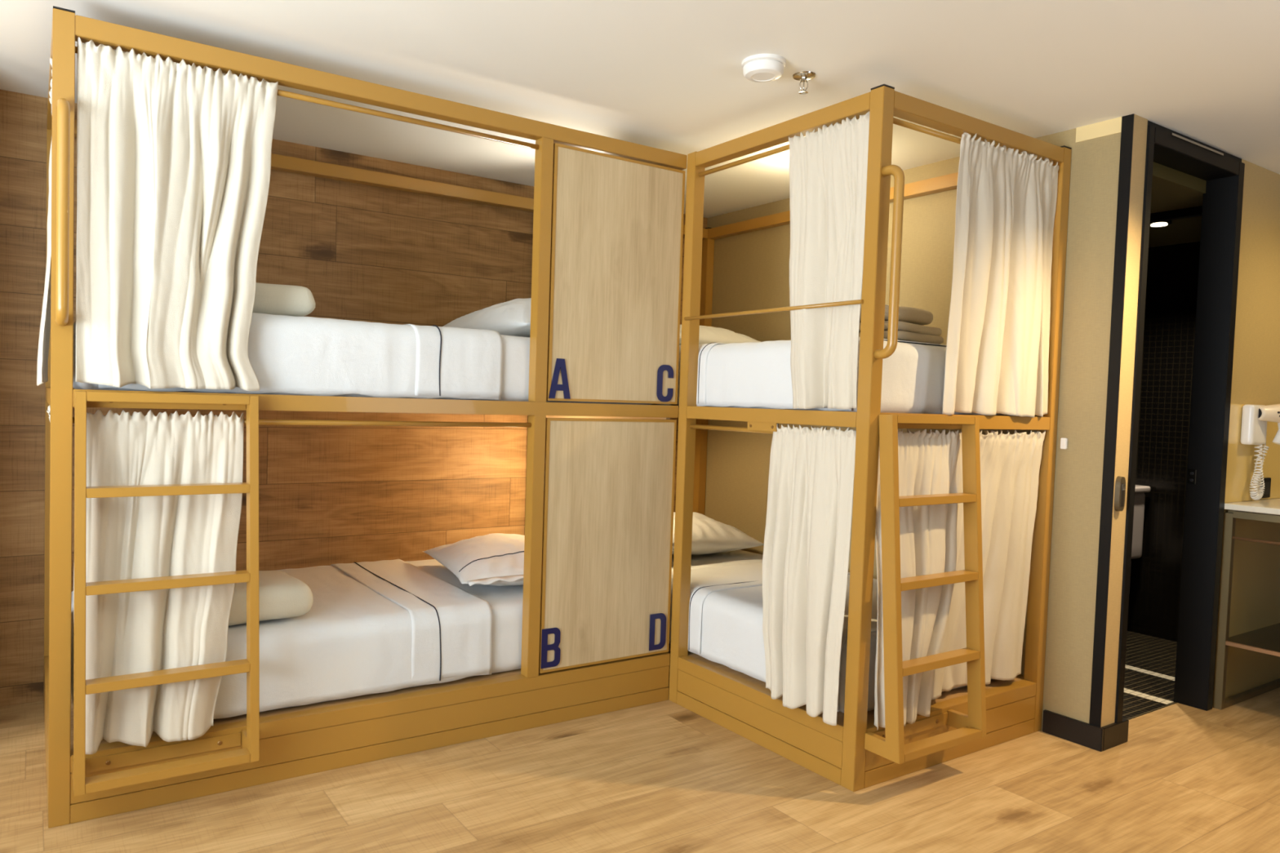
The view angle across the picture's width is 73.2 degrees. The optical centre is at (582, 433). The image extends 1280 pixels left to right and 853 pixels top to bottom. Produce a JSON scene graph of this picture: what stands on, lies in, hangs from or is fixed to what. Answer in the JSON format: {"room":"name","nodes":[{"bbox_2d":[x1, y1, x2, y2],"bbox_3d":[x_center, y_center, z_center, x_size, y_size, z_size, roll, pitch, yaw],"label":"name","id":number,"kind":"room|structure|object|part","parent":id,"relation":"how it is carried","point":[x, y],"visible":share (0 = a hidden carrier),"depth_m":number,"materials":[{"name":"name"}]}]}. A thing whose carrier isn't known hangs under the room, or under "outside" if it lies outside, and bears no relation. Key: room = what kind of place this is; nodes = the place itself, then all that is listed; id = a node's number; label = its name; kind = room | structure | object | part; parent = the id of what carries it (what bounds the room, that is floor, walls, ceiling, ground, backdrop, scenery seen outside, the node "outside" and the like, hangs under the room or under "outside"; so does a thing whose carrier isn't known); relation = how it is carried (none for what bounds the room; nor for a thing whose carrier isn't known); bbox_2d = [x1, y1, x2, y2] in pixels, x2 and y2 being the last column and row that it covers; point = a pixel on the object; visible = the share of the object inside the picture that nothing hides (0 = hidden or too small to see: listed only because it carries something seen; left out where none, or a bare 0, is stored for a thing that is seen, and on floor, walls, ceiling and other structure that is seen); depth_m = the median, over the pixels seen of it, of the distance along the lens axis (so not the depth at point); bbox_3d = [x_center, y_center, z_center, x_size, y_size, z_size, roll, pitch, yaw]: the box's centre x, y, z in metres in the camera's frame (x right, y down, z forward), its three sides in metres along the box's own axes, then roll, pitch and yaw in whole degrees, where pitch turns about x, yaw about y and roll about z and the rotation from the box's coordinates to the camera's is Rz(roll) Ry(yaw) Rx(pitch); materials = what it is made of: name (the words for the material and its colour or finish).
{"room":"dormitory","nodes":[
{"label":"dormitory","id":0,"kind":"room"},
{"bbox_2d":[0,89,707,706],"bbox_3d":[-2.861,-0.117,2.661,8.570,2.225,0.080,0,3,-33],"label":"wall","id":1,"kind":"structure","parent":0,"point":[329,495],"depth_m":3.74,"materials":[{"name":"brown wood"}]},
{"bbox_2d":[0,0,1279,217],"bbox_3d":[-0.102,-1.090,0.429,10.800,0.060,6.650,0,3,-33],"label":"ceiling","id":2,"kind":"structure","parent":0,"point":[668,75],"depth_m":2.61,"materials":[{"name":"white paint"}]},
{"bbox_2d":[741,53,786,82],"bbox_3d":[0.549,-1.104,2.611,0.132,0.044,0.132,0,3,-33],"label":"smoke detector","id":3,"kind":"object","parent":2,"relation":"attached to","point":[759,68],"visible":1,"depth_m":2.57,"materials":[{"name":"white plastic"}]},
{"bbox_2d":[792,71,816,94],"bbox_3d":[0.696,-1.099,2.706,0.072,0.054,0.072,0,3,-33],"label":"sprinkler","id":4,"kind":"object","parent":2,"relation":"attached to","point":[803,76],"visible":1,"depth_m":2.70,"materials":[{"name":"silver metal"}]},
{"bbox_3d":[0.697,-1.122,2.705,0.072,0.008,0.072,0,3,-33],"label":"ceiling plate","id":5,"kind":"part","parent":4,"relation":"part of","materials":[{"name":"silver metal"}]},
{"bbox_2d":[0,631,1279,852],"bbox_3d":[-0.157,1.188,0.498,10.800,0.052,6.600,0,3,-33],"label":"floor","id":6,"kind":"structure","parent":0,"point":[662,776],"depth_m":2.58,"materials":[{"name":"brown wood"}]},
{"bbox_2d":[43,5,687,828],"bbox_3d":[-0.765,-0.041,3.217,2.100,2.156,1.210,0,3,-33],"label":"frame","id":7,"kind":"object","parent":6,"relation":"on","point":[608,216],"visible":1,"depth_m":3.03,"materials":[{"name":"brown paint"}]},
{"bbox_2d":[36,57,52,386],"bbox_3d":[-1.575,-0.598,2.539,0.058,0.916,0.589,0,3,-33],"label":"curtain","id":8,"kind":"object","parent":7,"relation":"hanging from","point":[45,326],"visible":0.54,"depth_m":2.41,"materials":[{"name":"beige fabric"}]},
{"bbox_3d":[-1.692,0.935,2.758,0.050,0.187,0.980,0,3,-33],"label":"rail","id":9,"kind":"part","parent":7,"relation":"part of","materials":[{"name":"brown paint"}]},
{"bbox_3d":[-1.940,-0.071,3.152,0.050,2.151,0.050,0,3,-33],"label":"post","id":10,"kind":"part","parent":7,"relation":"part of","materials":[{"name":"brown paint"}]},
{"bbox_3d":[-1.661,-0.120,2.716,0.050,0.048,0.980,0,3,-33],"label":"rail","id":11,"kind":"part","parent":7,"relation":"part of","materials":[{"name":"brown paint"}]},
{"bbox_2d":[46,404,50,419],"bbox_3d":[-1.590,0.372,2.585,0.037,0.904,0.588,0,3,-33],"label":"curtain","id":12,"kind":"object","parent":7,"relation":"hanging from","point":[48,411],"visible":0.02,"depth_m":2.62,"materials":[{"name":"beige fabric"}]},
{"bbox_3d":[-1.632,-1.090,2.678,0.050,0.052,0.980,0,3,-33],"label":"rail","id":13,"kind":"part","parent":7,"relation":"part of","materials":[{"name":"paint"}]},
{"bbox_3d":[-1.386,-0.021,2.286,0.050,2.151,0.050,0,3,-33],"label":"post","id":14,"kind":"part","parent":7,"relation":"part of","materials":[{"name":"brown paint"}]},
{"bbox_3d":[-1.339,-0.570,2.214,0.029,0.582,0.070,0,3,-33],"label":"grab handle","id":15,"kind":"part","parent":7,"relation":"part of","materials":[{"name":"brown paint"}]},
{"bbox_3d":[-1.315,0.411,2.249,0.025,1.040,0.129,0,3,-33],"label":"rail","id":16,"kind":"part","parent":7,"relation":"part of","materials":[{"name":"brown paint"}]},
{"bbox_2d":[73,409,244,754],"bbox_3d":[-1.174,0.398,2.403,0.430,0.925,0.100,0,3,-33],"label":"curtain","id":17,"kind":"object","parent":7,"relation":"hanging from","point":[132,537],"visible":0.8,"depth_m":2.40,"materials":[{"name":"beige fabric"}]},
{"bbox_3d":[-1.182,0.904,2.438,0.404,0.040,0.004,0,3,-33],"label":"mounting plate","id":18,"kind":"part","parent":7,"relation":"part of","materials":[{"name":"brown paint"}]},
{"bbox_3d":[-1.152,-0.088,2.398,0.404,0.032,0.004,0,3,-33],"label":"mounting plate","id":19,"kind":"part","parent":7,"relation":"part of","materials":[{"name":"brown paint"}]},
{"bbox_2d":[75,36,278,391],"bbox_3d":[-1.121,-0.581,2.405,0.510,0.915,0.081,0,3,-33],"label":"curtain","id":20,"kind":"object","parent":7,"relation":"hanging from","point":[174,158],"visible":1,"depth_m":2.38,"materials":[{"name":"beige fabric"}]},
{"bbox_3d":[-0.952,0.413,2.482,0.025,1.040,0.129,0,3,-33],"label":"rail","id":21,"kind":"part","parent":7,"relation":"part of","materials":[{"name":"brown paint"}]},
{"bbox_2d":[71,559,523,710],"bbox_3d":[-0.811,0.717,3.311,2.006,0.258,0.967,0,3,-33],"label":"mattress","id":22,"kind":"object","parent":7,"relation":"on","point":[505,602],"visible":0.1,"depth_m":3.11,"materials":[{"name":"white fabric"}]},
{"bbox_2d":[213,559,493,719],"bbox_3d":[-1.097,0.702,3.126,1.230,0.257,0.994,0,3,-33],"label":"sheet","id":23,"kind":"object","parent":22,"relation":"on","point":[381,626],"visible":0.65,"depth_m":2.86,"materials":[{"name":"white fabric"}]},
{"bbox_2d":[228,570,313,626],"bbox_3d":[-1.156,0.533,2.763,0.507,0.117,0.332,0,3,-36],"label":"pillow","id":24,"kind":"object","parent":23,"relation":"on","point":[282,595],"visible":0.36,"depth_m":2.72,"materials":[{"name":"beige fabric"}]},
{"bbox_2d":[422,533,524,586],"bbox_3d":[-0.277,0.509,3.541,0.620,0.168,0.707,1,2,-23],"label":"pillow","id":25,"kind":"object","parent":22,"relation":"on","point":[497,559],"visible":0.58,"depth_m":3.33,"materials":[{"name":"white fabric"}]},
{"bbox_3d":[-0.775,-0.032,2.680,1.403,0.017,0.017,0,3,-33],"label":"curtain rod","id":26,"kind":"part","parent":7,"relation":"part of","materials":[{"name":"brown paint"}]},
{"bbox_3d":[-1.055,-1.112,3.658,1.978,0.052,0.050,0,3,-33],"label":"rail","id":27,"kind":"part","parent":7,"relation":"part of","materials":[{"name":"brown paint"}]},
{"bbox_3d":[-0.746,-1.007,2.641,1.403,0.017,0.017,0,3,-33],"label":"curtain rod","id":28,"kind":"part","parent":7,"relation":"part of","materials":[{"name":"brown paint"}]},
{"bbox_2d":[72,320,652,404],"bbox_3d":[-0.782,-0.254,3.273,2.005,0.250,0.966,0,3,-33],"label":"mattress","id":29,"kind":"object","parent":7,"relation":"on","point":[516,354],"visible":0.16,"depth_m":3.05,"materials":[{"name":"white fabric"}]},
{"bbox_2d":[98,312,503,399],"bbox_3d":[-1.064,-0.266,3.091,1.240,0.254,0.991,0,3,-33],"label":"sheet","id":30,"kind":"object","parent":29,"relation":"on","point":[313,356],"visible":0.7,"depth_m":2.76,"materials":[{"name":"white fabric"}]},
{"bbox_2d":[252,282,315,316],"bbox_3d":[-1.125,-0.432,2.779,0.465,0.109,0.300,0,3,-30],"label":"folded blanket","id":31,"kind":"object","parent":30,"relation":"on","point":[269,299],"visible":0.32,"depth_m":2.72,"materials":[{"name":"beige fabric"}]},
{"bbox_2d":[443,297,531,337],"bbox_3d":[-0.220,-0.472,3.630,0.557,0.187,0.740,0,3,-39],"label":"pillow","id":32,"kind":"object","parent":29,"relation":"on","point":[511,317],"visible":0.26,"depth_m":3.40,"materials":[{"name":"white fabric"}]},
{"bbox_3d":[-0.529,0.962,2.887,2.050,0.086,0.038,0,3,-33],"label":"panel","id":33,"kind":"part","parent":7,"relation":"part of","materials":[{"name":"brown paint"}]},
{"bbox_3d":[-0.529,0.895,2.888,2.050,0.048,0.050,0,3,-33],"label":"rail","id":34,"kind":"part","parent":7,"relation":"part of","materials":[{"name":"brown paint"}]},
{"bbox_3d":[-0.499,-0.090,2.849,2.050,0.048,0.050,0,3,-33],"label":"rail","id":35,"kind":"part","parent":7,"relation":"part of","materials":[{"name":"brown paint"}]},
{"bbox_3d":[-0.470,-1.061,2.811,2.050,0.052,0.050,0,3,-33],"label":"rail","id":36,"kind":"part","parent":7,"relation":"part of","materials":[{"name":"brown paint"}]},
{"bbox_3d":[-0.177,0.404,3.085,0.047,0.938,0.050,0,3,-33],"label":"post","id":37,"kind":"part","parent":7,"relation":"part of","materials":[{"name":"brown paint"}]},
{"bbox_3d":[-0.148,-0.573,3.046,0.047,0.922,0.050,0,3,-33],"label":"post","id":38,"kind":"part","parent":7,"relation":"part of","materials":[{"name":"brown paint"}]},
{"bbox_3d":[0.101,0.406,3.252,0.588,0.922,0.029,0,3,-33],"label":"panel frame","id":39,"kind":"part","parent":7,"relation":"part of","materials":[{"name":"brown paint"}]},
{"bbox_3d":[0.077,-0.103,3.830,0.020,1.908,0.978,0,3,-33],"label":"divider panel","id":40,"kind":"part","parent":7,"relation":"part of","materials":[{"name":"brown wood"}]},
{"bbox_3d":[0.104,0.406,3.249,0.566,0.904,0.017,0,3,-33],"label":"door panel","id":41,"kind":"part","parent":7,"relation":"part of","materials":[{"name":"brown wood"}]},
{"bbox_3d":[0.131,-0.569,3.213,0.588,0.907,0.029,0,3,-33],"label":"panel frame","id":42,"kind":"part","parent":7,"relation":"part of","materials":[{"name":"brown paint"}]},
{"bbox_3d":[0.133,-0.568,3.210,0.566,0.888,0.017,0,3,-33],"label":"door panel","id":43,"kind":"part","parent":7,"relation":"part of","materials":[{"name":"brown wood"}]},
{"bbox_2d":[668,84,1071,791],"bbox_3d":[0.802,-0.013,3.677,1.060,2.156,2.127,0,3,-33],"label":"frame","id":44,"kind":"object","parent":6,"relation":"on","point":[855,755],"visible":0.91,"depth_m":2.83,"materials":[{"name":"brown paint"}]},
{"bbox_3d":[0.409,-0.010,3.377,0.050,2.151,0.050,0,3,-33],"label":"post","id":45,"kind":"part","parent":44,"relation":"part of","materials":[{"name":"brown paint"}]},
{"bbox_3d":[0.279,-1.105,4.513,0.948,0.052,0.050,0,3,-33],"label":"rail","id":46,"kind":"part","parent":44,"relation":"part of","materials":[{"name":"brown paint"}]},
{"bbox_3d":[0.668,-0.059,4.823,0.050,2.151,0.050,0,3,-33],"label":"post","id":47,"kind":"part","parent":44,"relation":"part of","materials":[{"name":"brown paint"}]},
{"bbox_3d":[0.644,-0.007,3.012,0.017,0.017,0.817,0,3,-33],"label":"curtain rod","id":48,"kind":"part","parent":44,"relation":"part of","materials":[{"name":"brown paint"}]},
{"bbox_3d":[0.673,-0.978,2.974,0.017,0.017,0.817,0,3,-33],"label":"curtain rod","id":49,"kind":"part","parent":44,"relation":"part of","materials":[{"name":"brown paint"}]},
{"bbox_3d":[0.610,0.990,3.048,0.038,0.086,0.817,0,3,-33],"label":"panel","id":50,"kind":"part","parent":44,"relation":"part of","materials":[{"name":"brown paint"}]},
{"bbox_3d":[0.616,0.923,3.048,0.050,0.048,0.817,0,3,-33],"label":"rail","id":51,"kind":"part","parent":44,"relation":"part of","materials":[{"name":"brown paint"}]},
{"bbox_3d":[0.627,-0.024,3.004,0.006,0.030,0.140,0,3,-33],"label":"mounting plate","id":52,"kind":"part","parent":44,"relation":"part of","materials":[{"name":"brown paint"}]},
{"bbox_3d":[0.645,-0.062,3.009,0.050,0.048,0.817,0,3,-33],"label":"rail","id":53,"kind":"part","parent":44,"relation":"part of","materials":[{"name":"brown paint"}]},
{"bbox_3d":[0.627,-0.424,2.983,0.013,0.013,0.846,0,3,-33],"label":"guard rail","id":54,"kind":"part","parent":44,"relation":"part of","materials":[{"name":"brown paint"}]},
{"bbox_3d":[0.674,-1.033,2.971,0.050,0.052,0.817,0,3,-33],"label":"rail","id":55,"kind":"part","parent":44,"relation":"part of","materials":[{"name":"brown paint"}]},
{"bbox_2d":[762,423,856,725],"bbox_3d":[0.718,0.436,2.819,0.089,0.927,0.379,0,3,-33],"label":"curtain","id":56,"kind":"object","parent":44,"relation":"hanging from","point":[807,536],"visible":1,"depth_m":2.81,"materials":[{"name":"beige fabric"}]},
{"bbox_2d":[671,549,967,712],"bbox_3d":[0.740,0.746,3.767,0.918,0.257,1.872,0,3,-33],"label":"mattress","id":57,"kind":"object","parent":44,"relation":"on","point":[735,557],"visible":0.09,"depth_m":3.94,"materials":[{"name":"white fabric"}]},
{"bbox_2d":[671,511,764,555],"bbox_3d":[0.458,0.488,4.252,0.700,0.196,0.560,0,3,-29],"label":"pillow","id":58,"kind":"object","parent":57,"relation":"on","point":[709,535],"visible":0.36,"depth_m":4.10,"materials":[{"name":"white fabric"}]},
{"bbox_2d":[669,561,877,711],"bbox_3d":[0.933,0.750,3.467,0.945,0.258,1.066,0,3,-33],"label":"sheet","id":59,"kind":"object","parent":57,"relation":"on","point":[725,625],"visible":0.34,"depth_m":3.28,"materials":[{"name":"white fabric"}]},
{"bbox_2d":[788,111,869,408],"bbox_3d":[0.776,-0.536,2.785,0.057,0.918,0.331,0,3,-39],"label":"curtain","id":60,"kind":"object","parent":44,"relation":"hanging from","point":[828,166],"visible":0.98,"depth_m":2.78,"materials":[{"name":"beige fabric"}]},
{"bbox_3d":[1.224,-1.055,3.963,0.050,0.052,1.897,0,3,-33],"label":"rail","id":61,"kind":"part","parent":44,"relation":"part of","materials":[{"name":"yellow metal"}]},
{"bbox_2d":[670,340,1015,416],"bbox_3d":[0.770,-0.225,3.729,0.918,0.250,1.871,0,3,-33],"label":"mattress","id":62,"kind":"object","parent":44,"relation":"on","point":[913,377],"visible":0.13,"depth_m":2.83,"materials":[{"name":"white fabric"}]},
{"bbox_2d":[679,324,760,345],"bbox_3d":[0.493,-0.462,4.242,0.700,0.162,0.600,0,3,-38],"label":"pillow","id":63,"kind":"object","parent":62,"relation":"on","point":[707,335],"visible":0.1,"depth_m":4.05,"materials":[{"name":"white fabric"}]},
{"bbox_2d":[670,337,946,411],"bbox_3d":[0.961,-0.219,3.428,0.945,0.253,1.064,0,3,-33],"label":"sheet","id":64,"kind":"object","parent":62,"relation":"on","point":[748,374],"visible":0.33,"depth_m":3.14,"materials":[{"name":"white fabric"}]},
{"bbox_2d":[858,320,943,344],"bbox_3d":[1.088,-0.360,3.131,0.345,0.069,0.301,0,3,-37],"label":"folded blanket","id":65,"kind":"object","parent":64,"relation":"on","point":[907,331],"visible":0.27,"depth_m":3.01,"materials":[{"name":"beige fabric"}]},
{"bbox_2d":[859,304,933,324],"bbox_3d":[1.073,-0.426,3.117,0.318,0.059,0.269,0,3,-33],"label":"folded blanket","id":66,"kind":"object","parent":65,"relation":"on","point":[907,314],"visible":0.26,"depth_m":3.03,"materials":[{"name":"beige fabric"}]},
{"bbox_3d":[0.876,0.033,2.647,0.050,2.151,0.050,0,3,-33],"label":"post","id":67,"kind":"part","parent":44,"relation":"part of","materials":[{"name":"brown paint"}]},
{"bbox_3d":[0.920,-0.513,2.573,0.029,0.579,0.070,0,3,-33],"label":"grab handle","id":68,"kind":"part","parent":44,"relation":"part of","materials":[{"name":"brown paint"}]},
{"bbox_3d":[0.935,0.465,2.603,0.025,1.040,0.129,0,3,-33],"label":"rail","id":69,"kind":"part","parent":44,"relation":"part of","materials":[{"name":"brown paint"}]},
{"bbox_3d":[1.062,0.958,2.788,0.390,0.040,0.004,0,3,-33],"label":"mounting plate","id":70,"kind":"part","parent":44,"relation":"part of","materials":[{"name":"brown paint"}]},
{"bbox_2d":[874,428,962,729],"bbox_3d":[1.107,0.452,2.781,0.479,0.932,0.077,0,3,-37],"label":"curtain","id":71,"kind":"object","parent":44,"relation":"hanging from","point":[931,463],"visible":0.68,"depth_m":2.77,"materials":[{"name":"beige fabric"}]},
{"bbox_3d":[1.326,-0.958,2.878,0.948,0.017,0.017,0,3,-33],"label":"curtain rod","id":72,"kind":"part","parent":44,"relation":"part of","materials":[{"name":"brown paint"}]},
{"bbox_3d":[1.092,-0.035,2.749,0.390,0.032,0.004,0,3,-33],"label":"mounting plate","id":73,"kind":"part","parent":44,"relation":"part of","materials":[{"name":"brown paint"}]},
{"bbox_3d":[1.270,1.014,2.952,0.948,0.086,0.038,0,3,-33],"label":"panel","id":74,"kind":"part","parent":44,"relation":"part of","materials":[{"name":"brown paint"}]},
{"bbox_3d":[1.269,0.946,2.953,0.948,0.048,0.050,0,3,-33],"label":"rail","id":75,"kind":"part","parent":44,"relation":"part of","materials":[{"name":"brown paint"}]},
{"bbox_3d":[1.299,-0.039,2.914,0.948,0.048,0.050,0,3,-33],"label":"rail","id":76,"kind":"part","parent":44,"relation":"part of","materials":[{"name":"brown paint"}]},
{"bbox_3d":[1.287,0.466,2.828,0.025,1.040,0.129,0,3,-33],"label":"rail","id":77,"kind":"part","parent":44,"relation":"part of","materials":[{"name":"brown paint"}]},
{"bbox_3d":[1.328,-1.009,2.875,0.948,0.052,0.050,0,3,-33],"label":"rail","id":78,"kind":"part","parent":44,"relation":"part of","materials":[{"name":"brown paint"}]},
{"bbox_2d":[931,429,1045,700],"bbox_3d":[1.382,0.442,3.003,0.686,0.913,0.063,0,3,-31],"label":"curtain","id":79,"kind":"object","parent":44,"relation":"hanging from","point":[1010,464],"visible":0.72,"depth_m":3.06,"materials":[{"name":"beige fabric"}]},
{"bbox_2d":[942,132,1058,417],"bbox_3d":[1.447,-0.521,2.973,0.631,0.926,0.083,0,3,-33],"label":"curtain","id":80,"kind":"object","parent":44,"relation":"hanging from","point":[997,356],"visible":1,"depth_m":2.94,"materials":[{"name":"beige fabric"}]},
{"bbox_3d":[1.163,0.970,4.043,0.050,0.187,1.897,0,3,-33],"label":"rail","id":81,"kind":"part","parent":44,"relation":"part of","materials":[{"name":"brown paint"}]},
{"bbox_3d":[1.717,0.037,3.186,0.050,2.151,0.050,0,3,-33],"label":"post","id":82,"kind":"part","parent":44,"relation":"part of","materials":[{"name":"brown paint"}]},
{"bbox_2d":[1124,688,1173,704],"bbox_3d":[2.350,1.110,3.695,0.060,0.002,0.315,0,3,-33],"label":"trim","id":83,"kind":"structure","parent":6,"relation":"on","point":[1126,691],"depth_m":3.63,"materials":[{"name":"white tile"}]},
{"bbox_2d":[1124,664,1174,680],"bbox_3d":[2.616,1.106,3.984,0.060,0.002,0.515,0,3,-33],"label":"trim","id":84,"kind":"structure","parent":6,"relation":"on","point":[1128,667],"depth_m":3.97,"materials":[{"name":"white tile"}]},
{"bbox_2d":[1213,497,1279,710],"bbox_3d":[3.163,0.720,3.560,1.040,0.844,0.531,0,3,-33],"label":"vanity counter","id":85,"kind":"object","parent":6,"relation":"on","point":[1247,658],"visible":1,"depth_m":3.61,"materials":[{"name":"beige wood"}]},
{"bbox_3d":[2.619,0.725,3.509,0.030,0.805,0.030,0,3,-33],"label":"leg","id":86,"kind":"part","parent":85,"relation":"part of","materials":[{"name":"brown metal"}]},
{"bbox_3d":[3.040,0.327,3.755,0.940,0.024,0.030,0,3,-33],"label":"frame rail","id":87,"kind":"part","parent":85,"relation":"part of","materials":[{"name":"brown metal"}]},
{"bbox_3d":[3.016,1.116,3.786,0.940,0.024,0.030,0,3,-33],"label":"frame rail","id":88,"kind":"part","parent":85,"relation":"part of","materials":[{"name":"brown metal"}]},
{"bbox_3d":[2.742,0.864,3.308,0.015,0.015,0.455,0,3,-33],"label":"frame rail","id":89,"kind":"part","parent":85,"relation":"part of","materials":[{"name":"brown wood"}]},
{"bbox_2d":[1228,622,1279,652],"bbox_3d":[3.142,0.863,3.581,0.952,0.008,0.484,0,3,-33],"label":"shelf","id":90,"kind":"object","parent":85,"relation":"attached to","point":[1264,637],"depth_m":3.56,"materials":[{"name":"brown wood"}]},
{"bbox_3d":[2.762,0.339,3.289,0.030,0.027,0.455,0,3,-33],"label":"frame rail","id":91,"kind":"part","parent":85,"relation":"part of","materials":[{"name":"brown metal"}]},
{"bbox_2d":[704,128,1120,730],"bbox_3d":[1.308,-0.043,3.968,0.100,2.225,2.220,0,3,-33],"label":"wall","id":92,"kind":"structure","parent":0,"point":[751,269],"depth_m":3.18,"materials":[{"name":"beige paint"}]},
{"bbox_2d":[1060,438,1067,448],"bbox_3d":[1.764,0.037,3.151,0.012,0.040,0.022,0,3,-33],"label":"wall plate","id":93,"kind":"object","parent":92,"relation":"attached to","point":[1064,442],"visible":1,"depth_m":3.15,"materials":[{"name":"white plastic"}]},
{"bbox_2d":[1042,709,1128,751],"bbox_3d":[1.851,1.077,3.168,0.189,0.082,0.211,0,3,-33],"label":"baseboard","id":94,"kind":"structure","parent":92,"relation":"attached to","point":[1113,735],"depth_m":3.10,"materials":[{"name":"black wood"}]},
{"bbox_2d":[1075,116,1121,142],"bbox_3d":[1.834,-1.079,3.058,0.003,0.053,0.156,0,3,-33],"label":"trim","id":95,"kind":"structure","parent":92,"relation":"attached to","point":[1111,126],"depth_m":3.06,"materials":[{"name":"beige paint"}]},
{"bbox_2d":[1088,113,1133,727],"bbox_3d":[1.855,-0.024,3.017,0.004,2.155,0.038,0,3,-33],"label":"trim","id":96,"kind":"structure","parent":92,"relation":"attached to","point":[1127,122],"depth_m":3.01,"materials":[{"name":"black metal"}]},
{"bbox_2d":[1114,475,1125,511],"bbox_3d":[1.889,0.212,3.018,0.044,0.124,0.019,0,3,-33],"label":"door pull","id":97,"kind":"object","parent":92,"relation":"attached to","point":[1120,484],"visible":1,"depth_m":3.01,"materials":[{"name":"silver metal"}]},
{"bbox_2d":[1101,114,1147,727],"bbox_3d":[1.906,-0.023,3.030,0.095,2.155,0.004,0,3,-33],"label":"sliding door","id":98,"kind":"structure","parent":92,"relation":"attached to","point":[1140,124],"depth_m":3.03,"materials":[{"name":"brown wood"}]},
{"bbox_2d":[1128,484,1150,592],"bbox_3d":[2.675,0.676,4.654,0.602,0.810,0.430,0,3,-33],"label":"sink","id":99,"kind":"object","parent":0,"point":[1140,491],"visible":0.12,"depth_m":4.59,"materials":[{"name":"beige ceramic"}]},
{"bbox_3d":[2.835,0.290,4.733,0.250,0.035,0.430,0,3,-33],"label":"cistern lid","id":100,"kind":"part","parent":99,"relation":"part of","materials":[{"name":"beige ceramic"}]},
{"bbox_2d":[1127,241,1199,641],"bbox_3d":[2.886,-0.024,4.979,0.050,2.200,2.020,0,3,-33],"label":"wall","id":101,"kind":"structure","parent":0,"point":[1172,270],"depth_m":4.59,"materials":[{"name":"black tile"}]},
{"bbox_2d":[1148,161,1206,247],"bbox_3d":[2.138,-1.051,4.440,1.800,0.050,2.020,0,3,-33],"label":"ceiling","id":102,"kind":"structure","parent":0,"point":[1171,188],"depth_m":3.64,"materials":[{"name":"black"}]},
{"bbox_2d":[1149,220,1172,226],"bbox_3d":[2.712,-0.984,4.045,0.104,0.019,0.104,0,3,-33],"label":"recessed light","id":103,"kind":"object","parent":102,"relation":"in","point":[1161,224],"visible":0.77,"depth_m":4.02,"materials":[{"name":"silver metal"}]},
{"bbox_2d":[1212,159,1279,706],"bbox_3d":[3.194,0.015,3.919,1.475,2.225,0.100,0,3,-33],"label":"wall","id":104,"kind":"structure","parent":0,"point":[1255,377],"depth_m":3.58,"materials":[{"name":"beige paint"}]},
{"bbox_2d":[1150,205,1202,222],"bbox_3d":[2.194,-1.008,4.482,0.040,0.035,2.015,0,3,-33],"label":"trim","id":105,"kind":"structure","parent":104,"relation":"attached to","point":[1194,211],"depth_m":3.79,"materials":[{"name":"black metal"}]},
{"bbox_2d":[1114,124,1244,723],"bbox_3d":[2.250,0.020,3.311,0.789,2.206,0.126,0,3,-33],"label":"door frame","id":106,"kind":"structure","parent":104,"relation":"in","point":[1222,201],"depth_m":3.47,"materials":[{"name":"black wood"}]},
{"bbox_3d":[2.503,0.177,3.534,0.003,0.060,0.030,0,3,-33],"label":"latch plate","id":107,"kind":"part","parent":106,"relation":"part of","materials":[{"name":"black metal"}]},
{"bbox_3d":[2.291,-1.074,3.200,0.420,0.008,0.004,0,3,-33],"label":"guide rail","id":108,"kind":"part","parent":106,"relation":"part of","materials":[{"name":"silver metal"}]},
{"bbox_2d":[1147,120,1241,162],"bbox_3d":[2.278,-1.090,3.267,0.780,0.020,0.100,0,3,-33],"label":"trim","id":109,"kind":"structure","parent":104,"relation":"attached to","point":[1149,122],"depth_m":3.20,"materials":[{"name":"black metal"}]},
{"bbox_2d":[1224,403,1279,502],"bbox_3d":[3.057,0.083,3.772,1.065,0.403,0.006,0,3,-33],"label":"backsplash","id":110,"kind":"structure","parent":104,"relation":"attached to","point":[1241,458],"depth_m":3.58,"materials":[{"name":"brown paint"}]},
{"bbox_2d":[1240,404,1279,500],"bbox_3d":[2.838,0.077,3.567,0.271,0.406,0.114,2,2,-5],"label":"hair dryer","id":111,"kind":"object","parent":104,"relation":"attached to","point":[1255,418],"visible":1,"depth_m":3.53,"materials":[{"name":"white plastic"}]},
{"bbox_3d":[2.816,0.161,3.580,0.102,0.235,0.032,0,3,-33],"label":"coiled cord","id":112,"kind":"part","parent":111,"relation":"part of","materials":[{"name":"white plastic"}]},
{"bbox_2d":[1258,408,1262,417],"bbox_3d":[2.767,-0.083,3.530,0.003,0.044,0.044,1,2,-10],"label":"grille","id":113,"kind":"object","parent":111,"relation":"attached to","point":[1260,409],"depth_m":3.51,"materials":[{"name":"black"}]},
{"bbox_2d":[1259,477,1271,497],"bbox_3d":[2.932,0.234,3.691,0.090,0.086,0.009,0,3,-33],"label":"wall socket","id":114,"kind":"object","parent":104,"relation":"attached to","point":[1267,482],"visible":0.84,"depth_m":3.69,"materials":[{"name":"black plastic"}]}
]}

